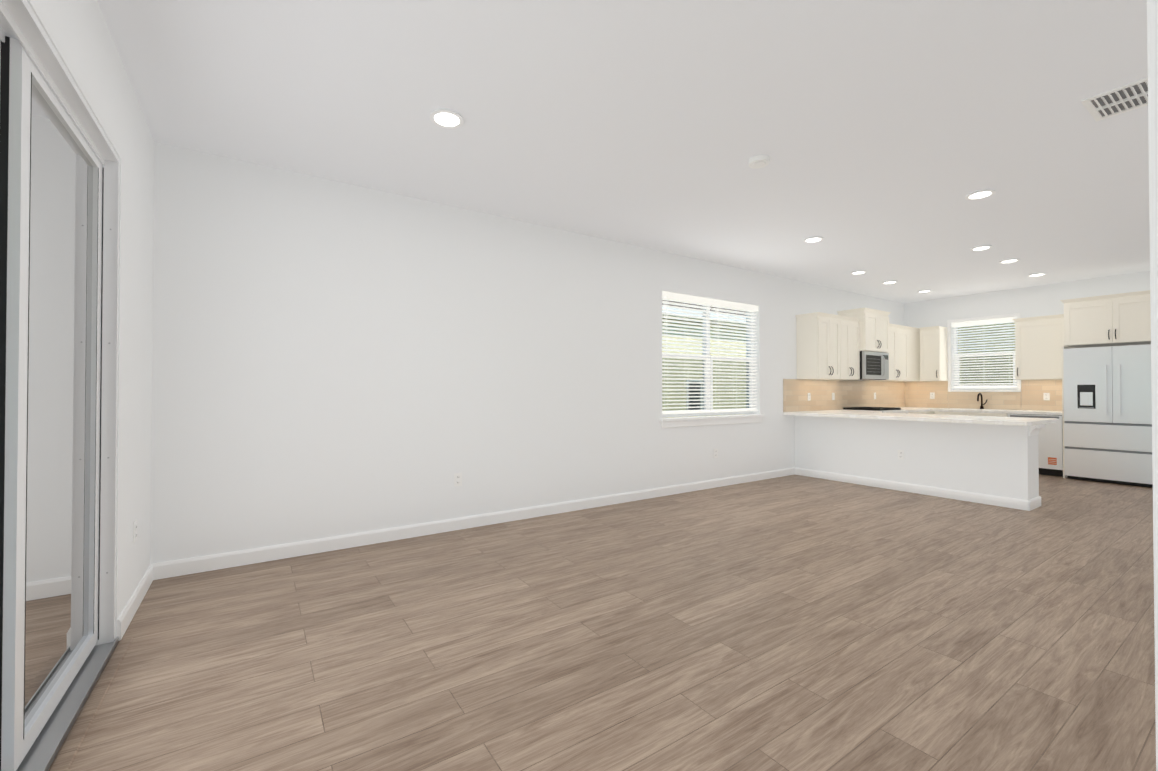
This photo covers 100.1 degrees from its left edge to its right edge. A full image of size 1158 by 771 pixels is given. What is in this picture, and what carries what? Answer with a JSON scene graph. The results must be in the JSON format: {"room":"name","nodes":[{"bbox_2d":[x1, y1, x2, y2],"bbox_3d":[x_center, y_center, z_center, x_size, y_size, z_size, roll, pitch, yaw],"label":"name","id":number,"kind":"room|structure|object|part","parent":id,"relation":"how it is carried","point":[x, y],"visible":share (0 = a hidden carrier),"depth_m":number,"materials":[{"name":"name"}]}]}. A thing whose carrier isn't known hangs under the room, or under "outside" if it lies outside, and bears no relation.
{"room":"empty living room","nodes":[
{"label":"empty living room","id":0,"kind":"room"},
{"bbox_2d":[27,0,153,638],"bbox_3d":[-1.486,-0.187,1.031,0.220,2.840,4.920,0,-1,-34],"label":"wall","id":1,"kind":"structure","parent":0,"point":[79,35],"depth_m":2.52,"materials":[{"name":"white paint"}]},
{"bbox_2d":[0,0,119,770],"bbox_3d":[-1.566,0.056,1.155,0.228,2.358,2.776,0,-1,-34],"label":"sliding door","id":2,"kind":"structure","parent":1,"relation":"in","point":[59,217],"depth_m":1.79,"materials":[{"name":"white plastic"}]},
{"bbox_3d":[-1.581,0.054,1.146,0.091,2.173,2.582,0,-1,-34],"label":"glass","id":3,"kind":"part","parent":2,"relation":"part of","materials":[{"name":"clear glass"}]},
{"bbox_2d":[117,564,152,640],"bbox_3d":[-2.494,1.197,2.740,0.014,0.103,0.902,0,-1,-34],"label":"baseboard","id":4,"kind":"structure","parent":1,"relation":"attached to","point":[125,618],"depth_m":2.63,"materials":[{"name":"white wood"}]},
{"bbox_2d":[133,519,136,542],"bbox_3d":[-2.467,0.810,2.698,0.008,0.115,0.070,0,-1,-34],"label":"electrical outlet","id":5,"kind":"object","parent":1,"relation":"attached to","point":[134,531],"visible":1,"depth_m":2.69,"materials":[{"name":"white plastic"}]},
{"bbox_2d":[151,142,903,563],"bbox_3d":[1.587,-0.134,6.172,11.040,2.840,0.220,0,-1,-34],"label":"wall","id":6,"kind":"structure","parent":0,"point":[331,358],"depth_m":3.99,"materials":[{"name":"white paint"}]},
{"bbox_2d":[454,473,461,486],"bbox_3d":[-1.061,0.826,4.256,0.070,0.115,0.008,0,-1,-34],"label":"electrical outlet","id":7,"kind":"object","parent":6,"relation":"attached to","point":[457,479],"visible":1,"depth_m":4.25,"materials":[{"name":"white plastic"}]},
{"bbox_2d":[150,467,794,579],"bbox_3d":[0.190,1.221,5.083,7.084,0.103,0.014,0,-1,-34],"label":"baseboard","id":8,"kind":"structure","parent":6,"relation":"attached to","point":[169,569],"depth_m":4.03,"materials":[{"name":"white wood"}]},
{"bbox_2d":[662,303,752,417],"bbox_3d":[1.644,-0.354,6.241,1.806,1.484,0.082,0,-1,-34],"label":"window","id":9,"kind":"structure","parent":6,"relation":"in","point":[695,405],"depth_m":6.21,"materials":[{"name":"white plastic"}]},
{"bbox_2d":[662,291,713,414],"bbox_3d":[1.319,-0.379,5.914,0.899,1.441,0.086,0,-1,-34],"label":"window blind","id":10,"kind":"object","parent":9,"relation":"attached to","point":[683,298],"visible":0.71,"depth_m":5.91,"materials":[{"name":"white plastic"}]},
{"bbox_2d":[710,299,757,412],"bbox_3d":[2.071,-0.374,6.416,0.899,1.441,0.086,0,-1,-34],"label":"window blind","id":11,"kind":"object","parent":9,"relation":"attached to","point":[734,306],"visible":1,"depth_m":6.40,"materials":[{"name":"white plastic"}]},
{"bbox_2d":[660,414,763,427],"bbox_3d":[1.700,0.443,6.148,1.900,0.106,0.144,0,-1,-34],"label":"window sill","id":12,"kind":"structure","parent":6,"relation":"attached to","point":[703,420],"depth_m":6.05,"materials":[{"name":"white wood"}]},
{"bbox_2d":[714,449,717,457],"bbox_3d":[1.726,0.855,6.116,0.070,0.115,0.008,0,-1,-34],"label":"electrical outlet","id":13,"kind":"object","parent":6,"relation":"attached to","point":[715,453],"visible":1,"depth_m":6.12,"materials":[{"name":"white plastic"}]},
{"bbox_2d":[795,312,839,379],"bbox_3d":[3.517,-0.562,7.103,0.599,0.935,0.376,0,-1,-34],"label":"upper cabinet","id":14,"kind":"object","parent":6,"relation":"attached to","point":[818,344],"visible":1,"depth_m":6.97,"materials":[{"name":"white paint"}]},
{"bbox_2d":[820,316,859,379],"bbox_3d":[4.003,-0.559,7.428,0.569,0.935,0.376,0,-1,-34],"label":"upper cabinet","id":15,"kind":"object","parent":6,"relation":"attached to","point":[849,348],"visible":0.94,"depth_m":7.30,"materials":[{"name":"white paint"}]},
{"bbox_2d":[783,379,906,411],"bbox_3d":[4.486,0.153,7.965,3.778,0.472,0.010,0,-1,-34],"label":"backsplash","id":16,"kind":"structure","parent":6,"relation":"attached to","point":[856,393],"depth_m":7.75,"materials":[{"name":"tile"}]},
{"bbox_2d":[837,308,890,352],"bbox_3d":[4.587,-0.856,7.772,0.837,0.653,0.456,0,-1,-34],"label":"upper cabinet","id":17,"kind":"object","parent":6,"relation":"attached to","point":[874,329],"visible":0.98,"depth_m":7.57,"materials":[{"name":"white paint"}]},
{"bbox_2d":[859,351,888,379],"bbox_3d":[4.583,-0.308,7.771,0.775,0.439,0.445,0,-1,-34],"label":"microwave","id":18,"kind":"object","parent":17,"relation":"attached to","point":[874,365],"visible":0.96,"depth_m":7.57,"materials":[{"name":"silver metal"}]},
{"bbox_2d":[863,323,910,380],"bbox_3d":[5.231,-0.550,8.271,0.850,0.936,0.337,0,-1,-34],"label":"upper cabinet","id":19,"kind":"object","parent":6,"relation":"attached to","point":[904,353],"depth_m":8.21,"materials":[{"name":"white paint"}]},
{"bbox_2d":[911,327,919,380],"bbox_3d":[5.842,-0.546,8.679,0.735,0.936,0.337,0,-1,-34],"label":"upper cabinet","id":20,"kind":"object","parent":6,"relation":"attached to","point":[915,332],"depth_m":8.57,"materials":[{"name":"white paint"}]},
{"bbox_2d":[48,474,1155,770],"bbox_3d":[2.944,1.295,4.106,10.620,0.060,4.700,0,-1,-34],"label":"floor","id":21,"kind":"structure","parent":0,"point":[796,624],"depth_m":2.33,"materials":[{"name":"brown wood"}]},
{"bbox_2d":[50,637,132,770],"bbox_3d":[-1.447,1.232,1.223,0.050,0.006,2.776,0,-1,-34],"label":"threshold","id":22,"kind":"object","parent":21,"relation":"on","point":[71,745],"visible":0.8,"depth_m":1.84,"materials":[{"name":"brown wood"}]},
{"bbox_2d":[840,407,907,412],"bbox_3d":[4.671,0.824,7.630,0.750,0.949,0.728,0,-1,-34],"label":"range","id":23,"kind":"object","parent":21,"relation":"on","point":[890,410],"visible":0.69,"depth_m":7.47,"materials":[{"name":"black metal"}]},
{"bbox_2d":[795,415,1038,499],"bbox_3d":[4.007,0.850,6.102,0.360,0.871,2.563,0,-1,-34],"label":"wall","id":24,"kind":"structure","parent":21,"relation":"on","point":[996,460],"depth_m":5.67,"materials":[{"name":"white paint"}]},
{"bbox_2d":[898,450,903,459],"bbox_3d":[3.917,0.843,5.902,0.008,0.115,0.070,0,-1,-34],"label":"outlet","id":25,"kind":"object","parent":24,"relation":"attached to","point":[901,454],"visible":1,"depth_m":5.90,"materials":[{"name":"white plastic"}]},
{"bbox_2d":[795,467,1029,510],"bbox_3d":[3.858,1.230,5.981,0.014,0.103,2.564,0,-1,-34],"label":"baseboard","id":26,"kind":"structure","parent":24,"relation":"attached to","point":[1014,503],"depth_m":5.70,"materials":[{"name":"white wood"}]},
{"bbox_2d":[1028,496,1040,510],"bbox_3d":[4.723,1.221,5.025,0.391,0.103,0.014,0,-1,-34],"label":"baseboard","id":27,"kind":"structure","parent":24,"relation":"attached to","point":[1035,503],"depth_m":5.02,"materials":[{"name":"white wood"}]},
{"bbox_2d":[1029,424,1044,435],"bbox_3d":[4.735,0.460,5.015,0.300,0.110,0.058,0,-1,-34],"label":"corbel","id":28,"kind":"object","parent":24,"relation":"attached to","point":[1034,429],"visible":0.92,"depth_m":4.97,"materials":[{"name":"white wood"}]},
{"bbox_2d":[908,411,927,413],"bbox_3d":[5.309,0.867,8.104,0.831,0.873,0.677,0,-1,-34],"label":"base cabinet","id":29,"kind":"object","parent":21,"relation":"on","point":[925,412],"visible":0.04,"depth_m":7.92,"materials":[{"name":"white paint"}]},
{"bbox_2d":[935,411,1007,416],"bbox_3d":[6.425,0.865,7.846,0.677,0.873,0.932,0,-1,-34],"label":"base cabinet","id":30,"kind":"object","parent":21,"relation":"on","point":[974,414],"visible":0.15,"depth_m":7.64,"materials":[{"name":"white paint"}]},
{"bbox_2d":[1008,414,1062,476],"bbox_3d":[6.865,0.860,7.215,0.610,0.869,0.586,0,-1,-34],"label":"dishwasher","id":31,"kind":"object","parent":21,"relation":"on","point":[1050,444],"visible":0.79,"depth_m":6.91,"materials":[{"name":"silver metal"}]},
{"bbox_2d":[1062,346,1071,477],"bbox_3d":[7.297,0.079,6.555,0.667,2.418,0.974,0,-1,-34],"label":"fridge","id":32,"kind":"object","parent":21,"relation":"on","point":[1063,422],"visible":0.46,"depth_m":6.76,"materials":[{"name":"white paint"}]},
{"bbox_2d":[1063,344,1152,486],"bbox_3d":[7.236,0.388,6.511,0.750,1.798,0.918,0,-1,-34],"label":"fridge","id":33,"kind":"object","parent":21,"relation":"on","point":[1108,414],"visible":1,"depth_m":6.36,"materials":[{"name":"silver metal"}]},
{"bbox_2d":[97,0,1149,303],"bbox_3d":[2.952,-1.635,4.141,11.040,0.120,5.140,0,-1,-34],"label":"ceiling","id":34,"kind":"structure","parent":0,"point":[887,136],"depth_m":2.87,"materials":[{"name":"white paint"}]},
{"bbox_2d":[430,109,463,128],"bbox_3d":[-0.783,-1.580,2.873,0.196,0.014,0.196,0,-1,-34],"label":"recessed light","id":35,"kind":"object","parent":34,"relation":"in","point":[448,118],"visible":0.96,"depth_m":2.86,"materials":[{"name":"white plastic"}]},
{"bbox_2d":[748,155,769,168],"bbox_3d":[1.261,-1.562,3.396,0.143,0.039,0.143,0,-1,-34],"label":"smoke detector","id":36,"kind":"object","parent":34,"relation":"attached to","point":[758,161],"visible":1,"depth_m":3.36,"materials":[{"name":"white plastic"}]},
{"bbox_2d":[803,236,823,242],"bbox_3d":[2.502,-1.556,5.175,0.196,0.014,0.196,0,-1,-34],"label":"recessed light","id":37,"kind":"object","parent":34,"relation":"in","point":[814,239],"visible":0.94,"depth_m":5.15,"materials":[{"name":"white"}]},
{"bbox_2d":[850,270,866,274],"bbox_3d":[3.813,-1.542,6.615,0.196,0.014,0.196,0,-1,-34],"label":"recessed light","id":38,"kind":"object","parent":34,"relation":"in","point":[858,272],"visible":1,"depth_m":6.59,"materials":[{"name":"white plastic"}]},
{"bbox_2d":[882,280,896,283],"bbox_3d":[4.626,-1.536,7.217,0.196,0.014,0.196,0,-1,-34],"label":"recessed light","id":39,"kind":"object","parent":34,"relation":"in","point":[889,282],"visible":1,"depth_m":7.20,"materials":[{"name":"white plastic"}]},
{"bbox_2d":[917,290,931,292],"bbox_3d":[5.607,-1.529,7.872,0.196,0.014,0.196,0,-1,-34],"label":"recessed light","id":40,"kind":"object","parent":34,"relation":"in","point":[922,291],"visible":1,"depth_m":7.85,"materials":[{"name":"white"}]},
{"bbox_2d":[965,189,995,199],"bbox_3d":[3.296,-1.569,3.985,0.196,0.014,0.196,0,-1,-34],"label":"recessed light","id":41,"kind":"object","parent":34,"relation":"in","point":[980,194],"visible":0.98,"depth_m":3.97,"materials":[{"name":"white"}]},
{"bbox_2d":[970,245,991,250],"bbox_3d":[4.546,-1.553,5.481,0.196,0.014,0.196,0,-1,-34],"label":"recessed light","id":42,"kind":"object","parent":34,"relation":"in","point":[982,247],"visible":1,"depth_m":5.47,"materials":[{"name":"white plastic"}]},
{"bbox_2d":[999,258,1019,262],"bbox_3d":[5.348,-1.548,6.028,0.196,0.014,0.196,0,-1,-34],"label":"recessed light","id":43,"kind":"object","parent":34,"relation":"in","point":[1010,260],"visible":1,"depth_m":6.00,"materials":[{"name":"white plastic"}]},
{"bbox_2d":[1028,273,1045,276],"bbox_3d":[6.370,-1.540,6.747,0.196,0.014,0.196,0,-1,-34],"label":"recessed light","id":44,"kind":"object","parent":34,"relation":"in","point":[1035,274],"visible":1,"depth_m":6.71,"materials":[{"name":"white plastic"}]},
{"bbox_2d":[1081,77,1147,121],"bbox_3d":[3.050,-1.581,2.643,0.360,0.016,0.380,0,-1,-34],"label":"ceiling vent","id":45,"kind":"object","parent":34,"relation":"in","point":[1118,100],"visible":0.88,"depth_m":2.69,"materials":[{"name":"white metal"}]},
{"bbox_2d":[904,271,1149,410],"bbox_3d":[7.513,-0.125,7.038,0.220,2.840,4.920,0,-1,-34],"label":"wall","id":46,"kind":"structure","parent":0,"point":[1036,301],"depth_m":7.69,"materials":[{"name":"white paint"}]},
{"bbox_2d":[919,326,947,380],"bbox_3d":[6.191,-0.548,8.481,0.376,0.935,0.300,0,-1,-34],"label":"upper cabinet","id":47,"kind":"object","parent":46,"relation":"attached to","point":[933,355],"visible":1,"depth_m":8.39,"materials":[{"name":"white paint"}]},
{"bbox_2d":[947,313,1020,391],"bbox_3d":[6.734,-0.518,8.073,0.139,1.244,0.970,0,-1,-34],"label":"window frame","id":48,"kind":"structure","parent":46,"relation":"attached to","point":[949,346],"depth_m":8.20,"materials":[{"name":"white"}]},
{"bbox_2d":[907,379,1061,410],"bbox_3d":[6.683,0.154,8.068,0.010,0.472,2.220,0,-1,-34],"label":"backsplash","id":49,"kind":"structure","parent":46,"relation":"attached to","point":[1030,397],"depth_m":7.93,"materials":[{"name":"tile"}]},
{"bbox_2d":[930,392,934,398],"bbox_3d":[6.291,0.181,8.636,0.008,0.115,0.070,0,-1,-34],"label":"outlet","id":50,"kind":"object","parent":49,"relation":"attached to","point":[932,395],"visible":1,"depth_m":8.63,"materials":[{"name":"white plastic"}]},
{"bbox_2d":[1043,393,1049,399],"bbox_3d":[7.124,0.168,7.389,0.008,0.115,0.070,0,-1,-34],"label":"outlet","id":51,"kind":"object","parent":49,"relation":"attached to","point":[1046,396],"visible":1,"depth_m":7.39,"materials":[{"name":"white plastic"}]},
{"bbox_2d":[954,323,1016,389],"bbox_3d":[6.817,-0.510,8.128,0.082,1.164,0.876,0,-1,-34],"label":"window","id":52,"kind":"structure","parent":46,"relation":"in","point":[984,369],"depth_m":8.12,"materials":[{"name":"white plastic"}]},
{"bbox_2d":[951,317,1016,387],"bbox_3d":[6.740,-0.523,8.077,0.086,1.140,0.872,0,-1,-34],"label":"window blind","id":53,"kind":"object","parent":52,"relation":"attached to","point":[1008,320],"visible":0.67,"depth_m":8.07,"materials":[{"name":"white plastic"}]},
{"bbox_2d":[1012,314,1072,379],"bbox_3d":[6.974,-0.560,7.308,0.376,0.935,0.609,0,-1,-34],"label":"upper cabinet","id":54,"kind":"object","parent":46,"relation":"attached to","point":[1039,342],"visible":0.81,"depth_m":7.22,"materials":[{"name":"white paint"}]},
{"bbox_2d":[1060,290,1150,347],"bbox_3d":[7.277,-0.875,6.551,0.716,0.640,0.988,0,-1,-34],"label":"upper cabinet","id":55,"kind":"object","parent":46,"relation":"attached to","point":[1122,319],"visible":1,"depth_m":6.42,"materials":[{"name":"white paint"}]},
{"bbox_2d":[1147,0,1157,770],"bbox_3d":[1.865,-0.186,1.054,0.180,2.839,0.794,0,-1,-34],"label":"wall","id":56,"kind":"structure","parent":0,"point":[1152,31],"depth_m":1.33,"materials":[{"name":"white paint"}]},
{"bbox_3d":[4.823,0.864,7.815,3.375,0.873,0.617,0,-1,-34],"label":"base cabinet","id":57,"kind":"object","parent":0,"visible":0},
{"bbox_2d":[894,407,929,411],"bbox_3d":[5.321,0.411,8.134,0.883,0.040,0.649,0,-1,-34],"label":"countertop","id":58,"kind":"structure","parent":57,"relation":"on","point":[909,409],"depth_m":7.96,"materials":[{"name":"stone"}]},
{"bbox_2d":[783,410,1057,425],"bbox_3d":[4.083,0.390,6.117,1.056,0.040,2.629,0,-1,-34],"label":"countertop","id":59,"kind":"structure","parent":57,"relation":"on","point":[1014,421],"depth_m":5.66,"materials":[{"name":"stone"}]},
{"bbox_2d":[900,393,1061,414],"bbox_3d":[6.406,0.386,7.896,0.657,0.528,2.248,0,-1,-34],"label":"countertop","id":60,"kind":"structure","parent":57,"relation":"on","point":[1038,412],"depth_m":7.52,"materials":[{"name":"stone"}]},
{"bbox_2d":[977,393,986,408],"bbox_3d":[6.595,0.256,7.933,0.210,0.266,0.107,0,-1,-34],"label":"faucet","id":61,"kind":"object","parent":60,"relation":"on","point":[981,407],"depth_m":7.98,"materials":[{"name":"brown metal"}]},
{"label":"outside","id":62,"kind":"structure","parent":0,"visible":0},
{"bbox_3d":[5.557,1.522,8.673,140.000,0.180,120.000,0,-1,-34],"label":"lawn","id":63,"kind":"structure","parent":62,"visible":0},
{"bbox_2d":[662,300,745,417],"bbox_3d":[4.469,-1.174,18.886,19.100,5.420,9.850,0,-1,-34],"label":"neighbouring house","id":64,"kind":"structure","parent":63,"relation":"on","point":[711,351],"depth_m":12.53,"materials":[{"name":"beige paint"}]},
{"bbox_2d":[958,323,1014,354],"bbox_3d":[15.798,-1.279,8.625,9.850,5.420,17.100,0,-1,-34],"label":"neighbouring house","id":65,"kind":"structure","parent":63,"relation":"on","point":[987,338],"depth_m":10.71,"materials":[{"name":"beige paint"}]}
]}

